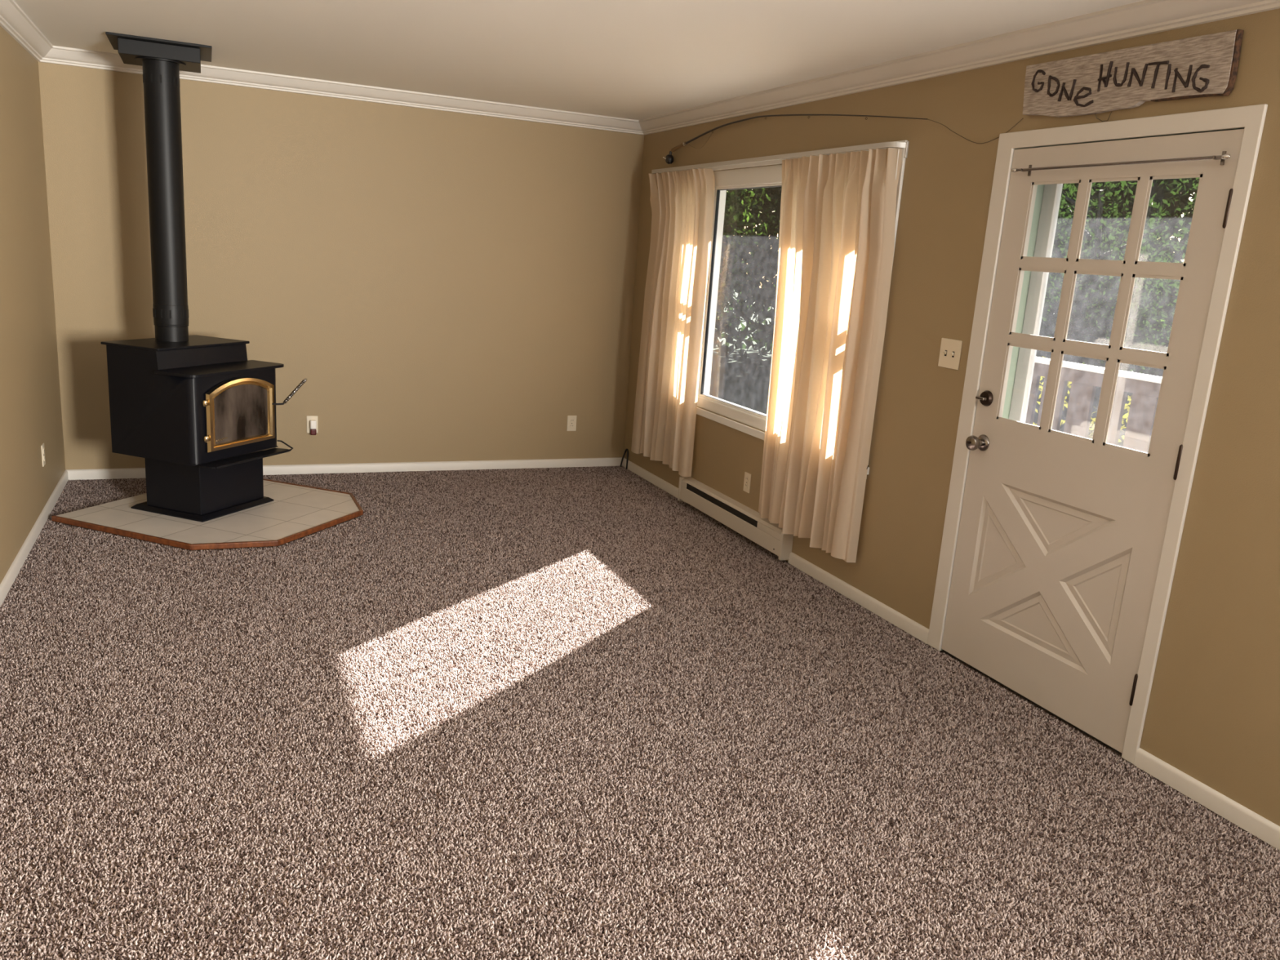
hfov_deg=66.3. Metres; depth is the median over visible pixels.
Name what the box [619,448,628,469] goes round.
cable loop
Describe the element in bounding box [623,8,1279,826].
wall
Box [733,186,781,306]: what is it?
leafy tree
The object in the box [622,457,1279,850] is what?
baseboard
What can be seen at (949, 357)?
light switch
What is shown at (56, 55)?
crown molding
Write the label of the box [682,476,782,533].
vent
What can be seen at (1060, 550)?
door
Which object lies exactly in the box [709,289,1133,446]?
lawn
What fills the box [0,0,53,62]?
crown molding
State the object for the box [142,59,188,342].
stovepipe
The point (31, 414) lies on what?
wall
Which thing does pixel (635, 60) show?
ceiling
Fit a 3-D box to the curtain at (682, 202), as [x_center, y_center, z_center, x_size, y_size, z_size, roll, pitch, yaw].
[0.184,-1.037,6.390,0.114,1.878,0.904,-2,14,-23]
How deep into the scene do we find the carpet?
3.10 m
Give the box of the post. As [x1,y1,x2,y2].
[1002,183,1062,422]
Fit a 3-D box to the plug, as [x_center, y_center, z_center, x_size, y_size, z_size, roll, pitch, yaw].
[-2.122,-0.340,6.362,0.038,0.097,0.032,-2,14,-23]
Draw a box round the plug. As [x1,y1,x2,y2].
[310,419,316,435]
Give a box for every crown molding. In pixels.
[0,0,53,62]
[39,45,644,135]
[638,0,1279,135]
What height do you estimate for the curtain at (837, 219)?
1.883 m
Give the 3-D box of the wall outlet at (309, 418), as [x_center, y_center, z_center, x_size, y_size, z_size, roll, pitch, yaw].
[-2.132,-0.361,6.375,0.070,0.114,0.009,-2,14,-23]
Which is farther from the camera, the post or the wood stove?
the wood stove
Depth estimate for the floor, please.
2.67 m
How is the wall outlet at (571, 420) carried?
attached to the wall at (442, 286)
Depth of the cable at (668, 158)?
5.36 m
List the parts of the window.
frame, frame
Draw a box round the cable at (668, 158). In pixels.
[662,114,1022,164]
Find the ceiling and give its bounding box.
[13,0,1144,119]
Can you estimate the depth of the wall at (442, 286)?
6.31 m
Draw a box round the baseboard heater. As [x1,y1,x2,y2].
[677,476,793,560]
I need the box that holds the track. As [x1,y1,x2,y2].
[651,141,909,474]
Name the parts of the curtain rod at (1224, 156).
rod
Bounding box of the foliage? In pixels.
[713,177,1199,398]
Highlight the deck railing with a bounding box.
[1025,356,1162,453]
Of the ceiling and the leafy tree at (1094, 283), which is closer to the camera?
the ceiling
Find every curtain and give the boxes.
[631,168,715,476]
[758,147,902,562]
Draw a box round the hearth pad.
[51,478,363,550]
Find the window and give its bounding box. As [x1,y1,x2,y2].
[660,140,907,478]
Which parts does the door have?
knob, crossbuck panel, crossbuck panel, crossbuck panel, crossbuck panel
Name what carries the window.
in the wall at (1213, 713)
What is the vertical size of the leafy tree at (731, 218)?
6.894 m
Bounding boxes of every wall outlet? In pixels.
[40,443,45,466]
[306,415,318,433]
[566,415,576,431]
[742,471,751,493]
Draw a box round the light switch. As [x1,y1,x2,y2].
[937,337,962,369]
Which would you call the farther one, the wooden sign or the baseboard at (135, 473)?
the baseboard at (135, 473)
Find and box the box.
[105,31,212,73]
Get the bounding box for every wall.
[0,26,65,583]
[38,62,644,469]
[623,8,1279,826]
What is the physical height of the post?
2.080 m
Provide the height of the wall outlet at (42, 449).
0.114 m
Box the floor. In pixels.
[0,466,1279,959]
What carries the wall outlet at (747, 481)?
attached to the wall at (1213, 713)
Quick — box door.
[927,103,1267,764]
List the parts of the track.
pull cord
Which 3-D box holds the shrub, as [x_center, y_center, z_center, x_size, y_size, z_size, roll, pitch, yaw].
[3.400,-0.375,8.189,1.866,1.600,3.934,-2,14,-23]
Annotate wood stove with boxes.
[100,334,306,522]
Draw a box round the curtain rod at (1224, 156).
[1011,151,1231,176]
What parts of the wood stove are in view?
plate, plate, step plate, door, brass arch frame, door glass, handle, lip rod, handle knob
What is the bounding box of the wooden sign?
[1022,29,1244,121]
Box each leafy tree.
[715,187,778,344]
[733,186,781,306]
[1035,178,1194,432]
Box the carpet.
[0,466,1279,959]
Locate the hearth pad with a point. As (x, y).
(296, 511)
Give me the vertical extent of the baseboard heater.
0.160 m
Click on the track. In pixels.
(884, 144)
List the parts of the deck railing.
sub rail, rail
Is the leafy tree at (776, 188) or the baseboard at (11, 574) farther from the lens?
the leafy tree at (776, 188)
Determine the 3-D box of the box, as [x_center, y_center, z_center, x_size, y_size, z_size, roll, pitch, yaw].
[-2.493,-2.212,5.110,0.477,0.092,0.480,-2,14,-23]
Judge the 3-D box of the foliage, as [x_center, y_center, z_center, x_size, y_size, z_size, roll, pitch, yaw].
[6.111,-7.660,19.253,25.764,11.485,8.341,8,14,17]
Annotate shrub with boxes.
[1032,356,1131,441]
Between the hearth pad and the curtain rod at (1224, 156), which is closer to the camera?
the curtain rod at (1224, 156)
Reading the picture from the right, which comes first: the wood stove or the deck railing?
the deck railing
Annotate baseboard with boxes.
[0,469,68,607]
[66,457,622,479]
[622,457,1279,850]
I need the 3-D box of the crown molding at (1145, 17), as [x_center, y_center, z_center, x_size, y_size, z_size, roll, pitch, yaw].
[1.766,-1.382,2.777,0.085,0.082,9.000,-2,14,-23]
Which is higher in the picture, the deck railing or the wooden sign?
the wooden sign

